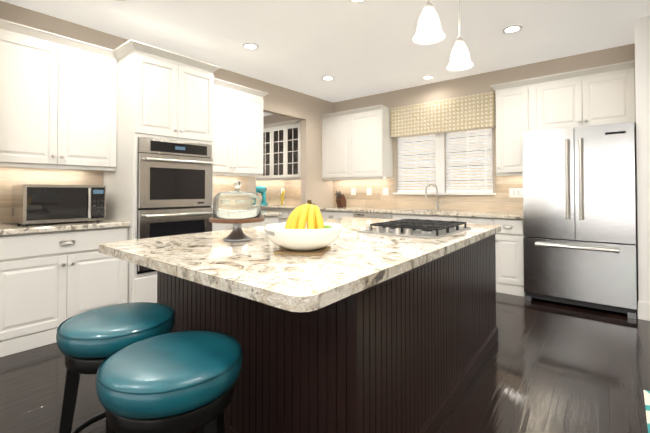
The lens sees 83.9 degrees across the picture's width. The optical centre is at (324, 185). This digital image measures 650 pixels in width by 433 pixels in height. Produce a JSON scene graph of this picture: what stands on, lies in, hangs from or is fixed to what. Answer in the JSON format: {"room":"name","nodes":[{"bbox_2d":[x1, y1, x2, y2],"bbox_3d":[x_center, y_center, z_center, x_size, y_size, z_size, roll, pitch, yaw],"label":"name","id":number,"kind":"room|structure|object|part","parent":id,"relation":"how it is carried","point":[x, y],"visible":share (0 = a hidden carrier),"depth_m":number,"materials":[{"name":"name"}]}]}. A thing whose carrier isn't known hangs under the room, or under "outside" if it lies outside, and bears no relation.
{"room":"kitchen","nodes":[
{"label":"kitchen","id":0,"kind":"room"},
{"bbox_2d":[0,0,331,223],"bbox_3d":[-2.643,-0.160,3.111,0.120,2.730,8.640,-1,-1,39],"label":"wall","id":1,"kind":"structure","parent":0,"point":[281,104],"depth_m":5.53,"materials":[{"name":"beige paint"}]},
{"bbox_2d":[0,27,115,170],"bbox_3d":[-2.354,-0.675,3.116,0.327,1.020,0.918,-1,-1,39],"label":"upper cabinet","id":2,"kind":"object","parent":1,"relation":"attached to","point":[58,100],"depth_m":3.00,"materials":[{"name":"white wood"}]},
{"bbox_2d":[0,167,247,222],"bbox_3d":[-1.912,0.090,3.896,0.008,0.481,2.703,-1,-1,39],"label":"tile backsplash","id":3,"kind":"structure","parent":1,"relation":"attached to","point":[10,177],"depth_m":3.24,"materials":[{"name":"beige tile"}]},
{"bbox_2d":[216,83,263,174],"bbox_3d":[-1.245,-0.653,4.466,0.327,1.020,0.995,-1,-1,39],"label":"upper cabinet","id":4,"kind":"object","parent":1,"relation":"attached to","point":[239,124],"depth_m":4.45,"materials":[{"name":"white wood"}]},
{"bbox_2d":[256,180,300,204],"bbox_3d":[-0.826,0.144,7.211,2.278,0.481,0.008,-1,-1,39],"label":"backsplash","id":5,"kind":"structure","parent":1,"relation":"attached to","point":[292,190],"depth_m":7.21,"materials":[{"name":"beige tile"}]},
{"bbox_2d":[0,292,649,432],"bbox_3d":[-0.769,1.231,1.652,9.700,0.100,8.800,-1,-1,39],"label":"floor","id":6,"kind":"structure","parent":0,"point":[550,367],"depth_m":2.19,"materials":[{"name":"brown wood"}]},
{"bbox_2d":[0,227,127,356],"bbox_3d":[-2.242,0.781,3.000,0.617,0.845,0.918,-1,-1,39],"label":"base cabinet","id":7,"kind":"object","parent":6,"relation":"on","point":[51,278],"depth_m":2.73,"materials":[{"name":"white wood"}]},
{"bbox_2d":[0,219,127,234],"bbox_3d":[-2.232,0.337,2.999,0.642,0.039,0.918,-1,-1,39],"label":"countertop","id":8,"kind":"structure","parent":7,"relation":"on","point":[7,228],"depth_m":2.82,"materials":[{"name":"beige stone"}]},
{"bbox_2d":[11,184,105,225],"bbox_3d":[-2.242,0.159,3.067,0.431,0.319,0.571,-1,-1,39],"label":"microwave","id":9,"kind":"object","parent":8,"relation":"on","point":[37,203],"visible":1,"depth_m":2.91,"materials":[{"name":"silver metal"}]},
{"bbox_2d":[56,302,174,432],"bbox_3d":[-0.809,0.842,1.420,0.404,0.670,0.404,-1,-1,39],"label":"stool","id":10,"kind":"object","parent":6,"relation":"on","point":[90,341],"visible":0.75,"depth_m":1.32,"materials":[{"name":"teal leather"}]},
{"bbox_3d":[-0.809,0.891,1.420,0.399,0.572,0.399,-1,-1,39],"label":"frame","id":11,"kind":"part","parent":10,"relation":"part of","materials":[{"name":"black paint"}]},
{"bbox_3d":[-0.809,0.555,1.425,0.404,0.097,0.404,-1,-1,39],"label":"seat","id":12,"kind":"part","parent":10,"relation":"part of","materials":[{"name":"teal leather"}]},
{"bbox_2d":[103,47,219,302],"bbox_3d":[-1.657,0.018,3.638,0.728,2.390,0.790,-1,-1,39],"label":"tall cabinet","id":13,"kind":"object","parent":6,"relation":"on","point":[159,137],"depth_m":3.33,"materials":[{"name":"white wood"}]},
{"bbox_2d":[96,331,242,432],"bbox_3d":[-0.457,0.837,1.093,0.438,0.670,0.438,-1,-1,39],"label":"stool","id":14,"kind":"object","parent":6,"relation":"on","point":[179,382],"visible":1,"depth_m":0.97,"materials":[{"name":"teal leather"}]},
{"bbox_3d":[-0.457,0.885,1.092,0.438,0.572,0.438,-1,-1,39],"label":"frame","id":15,"kind":"part","parent":14,"relation":"part of","materials":[{"name":"black paint"}]},
{"bbox_2d":[216,215,279,230],"bbox_3d":[-1.133,0.803,4.350,0.617,0.845,0.995,-1,-1,39],"label":"base cabinet","id":16,"kind":"object","parent":6,"relation":"on","point":[269,219],"depth_m":4.24,"materials":[{"name":"white wood"}]},
{"bbox_2d":[261,211,279,215],"bbox_3d":[-1.117,0.360,4.357,0.642,0.039,1.015,-1,-1,39],"label":"countertop","id":17,"kind":"structure","parent":16,"relation":"on","point":[263,213],"depth_m":4.47,"materials":[{"name":"white stone"}]},
{"bbox_2d":[261,207,275,211],"bbox_3d":[-1.021,0.846,6.963,0.876,0.845,0.617,-1,-1,39],"label":"base cabinet","id":18,"kind":"object","parent":6,"relation":"on","point":[266,209],"depth_m":6.57,"materials":[{"name":"white wood"}]},
{"bbox_2d":[276,207,291,222],"bbox_3d":[-0.459,0.838,6.501,0.817,0.845,0.617,-1,-1,39],"label":"base cabinet","id":19,"kind":"object","parent":6,"relation":"on","point":[284,211],"depth_m":6.33,"materials":[{"name":"white wood"}]},
{"bbox_2d":[261,204,299,210],"bbox_3d":[-1.029,0.403,6.961,2.272,0.039,0.642,-1,-1,39],"label":"countertop","id":20,"kind":"structure","parent":19,"relation":"on","point":[290,207],"depth_m":6.58,"materials":[{"name":"beige stone"}]},
{"bbox_2d":[256,186,267,204],"bbox_3d":[-1.297,0.201,7.204,0.200,0.372,0.318,-1,-1,39],"label":"stand mixer","id":21,"kind":"object","parent":20,"relation":"on","point":[262,190],"visible":0.5,"depth_m":7.20,"materials":[{"name":"teal metal"}]},
{"bbox_2d":[280,191,285,204],"bbox_3d":[-0.797,0.242,6.804,0.112,0.276,0.112,-1,-1,39],"label":"vase","id":22,"kind":"object","parent":20,"relation":"on","point":[282,197],"visible":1,"depth_m":6.77,"materials":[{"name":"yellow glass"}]},
{"bbox_2d":[157,241,497,432],"bbox_3d":[0.182,0.771,2.442,1.525,0.845,2.098,-1,-1,39],"label":"kitchen island","id":23,"kind":"object","parent":6,"relation":"on","point":[369,325],"depth_m":1.48,"materials":[{"name":"brown wood"}]},
{"bbox_2d":[99,217,500,316],"bbox_3d":[0.101,0.327,2.328,1.578,0.039,2.414,-1,-1,39],"label":"island countertop","id":24,"kind":"structure","parent":23,"relation":"on","point":[368,253],"depth_m":1.48,"materials":[{"name":"beige stone"}]},
{"bbox_2d":[209,181,264,241],"bbox_3d":[-0.479,0.138,1.976,0.296,0.326,0.296,-1,-1,39],"label":"cake stand","id":25,"kind":"object","parent":24,"relation":"on","point":[237,208],"visible":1,"depth_m":1.88,"materials":[{"name":"clear glass"}]},
{"bbox_2d":[264,200,342,255],"bbox_3d":[-0.096,0.181,1.622,0.354,0.226,0.354,-1,-1,39],"label":"fruit bowl","id":26,"kind":"object","parent":24,"relation":"on","point":[304,229],"visible":1,"depth_m":1.53,"materials":[{"name":"white ceramic"}]},
{"bbox_2d":[321,212,354,219],"bbox_3d":[0.296,0.828,5.882,0.880,0.845,0.616,-1,-1,39],"label":"base cabinet","id":27,"kind":"object","parent":6,"relation":"on","point":[325,215],"depth_m":5.59,"materials":[{"name":"white wood"}]},
{"bbox_2d":[355,212,398,219],"bbox_3d":[0.873,0.820,5.408,0.743,0.845,0.616,-1,-1,39],"label":"base cabinet","id":28,"kind":"object","parent":6,"relation":"on","point":[381,215],"depth_m":5.10,"materials":[{"name":"white wood"}]},
{"bbox_2d":[355,212,391,218],"bbox_3d":[0.856,0.821,5.388,0.614,0.843,0.669,-1,-1,39],"label":"dishwasher","id":29,"kind":"object","parent":28,"relation":"in","point":[381,215],"depth_m":5.15,"materials":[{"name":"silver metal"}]},
{"bbox_2d":[451,216,498,291],"bbox_3d":[1.970,0.805,4.507,0.523,0.845,0.616,-1,-1,39],"label":"base cabinet","id":30,"kind":"object","parent":6,"relation":"on","point":[468,219],"depth_m":4.18,"materials":[{"name":"white wood"}]},
{"bbox_2d":[499,220,525,296],"bbox_3d":[2.246,0.802,4.280,0.316,0.845,0.616,-1,-1,39],"label":"base cabinet","id":31,"kind":"object","parent":6,"relation":"on","point":[511,235],"depth_m":4.02,"materials":[{"name":"white wood"}]},
{"bbox_2d":[319,208,522,219],"bbox_3d":[1.155,0.373,5.166,3.126,0.039,0.642,-1,-1,39],"label":"countertop","id":32,"kind":"structure","parent":31,"relation":"on","point":[402,212],"depth_m":4.70,"materials":[{"name":"beige stone"}]},
{"bbox_2d":[335,191,345,206],"bbox_3d":[0.254,0.231,6.066,0.110,0.274,0.206,-1,-1,39],"label":"knife block","id":33,"kind":"object","parent":32,"relation":"on","point":[340,200],"visible":1,"depth_m":6.05,"materials":[{"name":"brown wood"}]},
{"bbox_2d":[425,184,441,209],"bbox_3d":[1.530,0.165,5.076,0.178,0.372,0.208,-1,-1,39],"label":"faucet","id":34,"kind":"object","parent":32,"relation":"on","point":[437,204],"depth_m":5.10,"materials":[{"name":"silver metal"}]},
{"bbox_2d":[523,122,636,318],"bbox_3d":[2.661,0.325,3.800,0.905,1.783,0.792,-1,-1,39],"label":"refrigerator","id":35,"kind":"object","parent":6,"relation":"on","point":[579,222],"visible":1,"depth_m":3.51,"materials":[{"name":"silver metal"}]},
{"bbox_2d":[643,390,649,432],"bbox_3d":[1.992,1.169,1.282,1.260,0.012,1.030,-1,-1,39],"label":"rug","id":36,"kind":"object","parent":6,"relation":"on","point":[647,399],"visible":0.86,"depth_m":1.91,"materials":[{"name":"white fabric"}]},
{"bbox_2d":[1,0,649,115],"bbox_3d":[-0.769,-1.599,1.699,9.700,0.100,8.800,-1,-1,39],"label":"ceiling","id":37,"kind":"structure","parent":0,"point":[364,48],"depth_m":3.62,"materials":[{"name":"white paint"}]},
{"bbox_2d":[242,43,258,49],"bbox_3d":[-0.811,-1.508,3.932,0.172,0.008,0.172,-1,-1,39],"label":"recessed light","id":38,"kind":"object","parent":37,"relation":"in","point":[250,46],"visible":1,"depth_m":3.93,"materials":[{"name":"white"}]},
{"bbox_2d":[322,76,333,79],"bbox_3d":[0.039,-1.489,5.045,0.172,0.008,0.172,-1,-1,39],"label":"recessed light","id":39,"kind":"object","parent":37,"relation":"in","point":[327,78],"visible":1,"depth_m":5.04,"materials":[{"name":"white"}]},
{"bbox_2d":[349,0,365,2],"bbox_3d":[0.268,-1.524,2.930,0.172,0.008,0.172,-1,-1,39],"label":"recessed light","id":40,"kind":"object","parent":37,"relation":"in","point":[357,1],"visible":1,"depth_m":2.99,"materials":[{"name":"white"}]},
{"bbox_2d":[422,75,433,79],"bbox_3d":[1.429,-1.490,5.004,0.172,0.008,0.172,-1,-1,39],"label":"recessed light","id":41,"kind":"object","parent":37,"relation":"in","point":[427,77],"visible":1,"depth_m":5.01,"materials":[{"name":"white"}]},
{"bbox_2d":[413,0,444,43],"bbox_3d":[0.652,-1.231,2.273,0.196,0.614,0.196,-1,-1,39],"label":"pendant light","id":42,"kind":"object","parent":37,"relation":"hanging from","point":[429,30],"visible":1,"depth_m":2.24,"materials":[{"name":"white glass"}]},
{"bbox_3d":[0.652,-1.264,2.274,0.128,0.548,0.128,-1,-1,39],"label":"stem","id":43,"kind":"part","parent":42,"relation":"part of","materials":[{"name":"silver metal"}]},
{"bbox_2d":[447,0,473,70],"bbox_3d":[1.041,-1.223,2.795,0.196,0.614,0.196,-1,-1,39],"label":"pendant light","id":44,"kind":"object","parent":37,"relation":"hanging from","point":[460,58],"visible":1,"depth_m":2.76,"materials":[{"name":"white glass"}]},
{"bbox_3d":[1.041,-1.256,2.795,0.128,0.548,0.128,-1,-1,39],"label":"stem","id":45,"kind":"part","parent":44,"relation":"part of","materials":[{"name":"silver metal"}]},
{"bbox_3d":[1.041,-1.012,2.791,0.196,0.192,0.196,-1,-1,39],"label":"lamp shade","id":46,"kind":"part","parent":44,"relation":"part of","materials":[{"name":"white glass"}]},
{"bbox_2d":[503,25,521,32],"bbox_3d":[1.824,-1.514,3.516,0.172,0.008,0.172,-1,-1,39],"label":"recessed light","id":47,"kind":"object","parent":37,"relation":"in","point":[513,29],"visible":1,"depth_m":3.51,"materials":[{"name":"white"}]},
{"bbox_2d":[392,214,458,220],"bbox_3d":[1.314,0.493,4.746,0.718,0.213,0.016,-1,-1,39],"label":"base cabinet","id":48,"kind":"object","parent":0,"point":[444,218],"depth_m":4.63,"materials":[{"name":"white wood"}]},
{"bbox_2d":[332,44,635,244],"bbox_3d":[1.976,-0.129,5.018,9.700,2.730,0.150,-1,-1,39],"label":"wall","id":49,"kind":"structure","parent":0,"point":[478,83],"depth_m":4.86,"materials":[{"name":"beige paint"}]},
{"bbox_2d":[321,108,392,179],"bbox_3d":[0.505,-0.629,5.922,1.182,1.020,0.326,-1,-1,39],"label":"upper cabinet","id":50,"kind":"object","parent":49,"relation":"attached to","point":[357,143],"depth_m":5.70,"materials":[{"name":"white wood"}]},
{"bbox_2d":[333,175,522,211],"bbox_3d":[1.359,0.115,5.417,3.134,0.481,0.008,-1,-1,39],"label":"tile backsplash","id":51,"kind":"structure","parent":49,"relation":"attached to","point":[501,200],"depth_m":5.33,"materials":[{"name":"beige tile"}]},
{"bbox_2d":[351,188,355,194],"bbox_3d":[0.482,0.110,6.127,0.090,0.116,0.006,-1,-1,39],"label":"electrical outlet plate","id":52,"kind":"object","parent":51,"relation":"attached to","point":[353,190],"depth_m":6.12,"materials":[{"name":"white plastic"}]},
{"bbox_2d":[383,188,387,194],"bbox_3d":[0.961,0.103,5.734,0.090,0.116,0.006,-1,-1,39],"label":"electrical outlet plate","id":53,"kind":"object","parent":51,"relation":"attached to","point":[385,190],"depth_m":5.73,"materials":[{"name":"white plastic"}]},
{"bbox_2d":[509,188,522,197],"bbox_3d":[2.407,0.099,4.547,0.160,0.116,0.006,-1,-1,39],"label":"electrical outlet plate","id":54,"kind":"object","parent":51,"relation":"attached to","point":[516,192],"depth_m":4.54,"materials":[{"name":"white plastic"}]},
{"bbox_2d":[390,91,495,137],"bbox_3d":[1.620,-0.972,5.156,1.508,0.450,0.102,-1,-1,39],"label":"valance","id":55,"kind":"object","parent":49,"relation":"attached to","point":[471,112],"visible":0.98,"depth_m":5.05,"materials":[{"name":"fabric"}]},
{"bbox_2d":[393,193,495,194],"bbox_3d":[1.671,0.125,5.202,1.490,0.028,0.145,-1,-1,39],"label":"window sill","id":56,"kind":"structure","parent":49,"relation":"attached to","point":[445,193],"depth_m":5.07,"materials":[{"name":"white wood"}]},
{"bbox_2d":[398,128,492,192],"bbox_3d":[1.688,-0.355,5.230,1.408,0.930,0.130,-1,-1,39],"label":"window","id":57,"kind":"structure","parent":49,"relation":"in","point":[439,161],"depth_m":5.18,"materials":[{"name":"white"}]},
{"bbox_2d":[397,129,492,192],"bbox_3d":[1.677,-0.355,5.217,1.386,0.922,0.052,-1,-1,39],"label":"window blinds","id":58,"kind":"object","parent":57,"relation":"attached to","point":[475,145],"visible":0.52,"depth_m":5.11,"materials":[{"name":"white"}]},
{"bbox_2d":[495,84,530,175],"bbox_3d":[2.325,-0.654,4.428,0.360,1.020,0.326,-1,-1,39],"label":"upper cabinet","id":59,"kind":"object","parent":49,"relation":"attached to","point":[513,104],"depth_m":4.30,"materials":[{"name":"white wood"}]},
{"bbox_2d":[531,64,635,130],"bbox_3d":[2.828,-0.890,4.018,0.942,0.560,0.326,-1,-1,39],"label":"upper cabinet","id":60,"kind":"object","parent":49,"relation":"attached to","point":[592,98],"depth_m":3.85,"materials":[{"name":"white wood"}]},
{"bbox_2d":[490,60,635,175],"bbox_3d":[2.658,-0.672,4.131,1.353,1.108,0.362,-1,-1,39],"label":"wall cabinet","id":61,"kind":"object","parent":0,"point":[601,95],"depth_m":4.00,"materials":[{"name":"white wood"}]},
{"bbox_2d":[632,43,637,299],"bbox_3d":[3.125,-0.154,3.518,0.120,2.730,0.690,-1,-1,39],"label":"wall","id":62,"kind":"structure","parent":0,"point":[633,45],"depth_m":3.83,"materials":[{"name":"beige paint"}]},
{"bbox_2d":[634,16,649,320],"bbox_3d":[2.996,-0.155,3.349,0.185,2.728,0.335,-1,-1,39],"label":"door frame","id":63,"kind":"structure","parent":62,"relation":"attached to","point":[642,59],"depth_m":3.25,"materials":[{"name":"white wood"}]},
{"label":"outside","id":64,"kind":"structure","parent":0,"visible":0},
{"bbox_2d":[401,128,491,192],"bbox_3d":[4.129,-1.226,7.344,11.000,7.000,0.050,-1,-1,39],"label":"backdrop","id":65,"kind":"structure","parent":64,"point":[450,163],"depth_m":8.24,"materials":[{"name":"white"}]}
]}

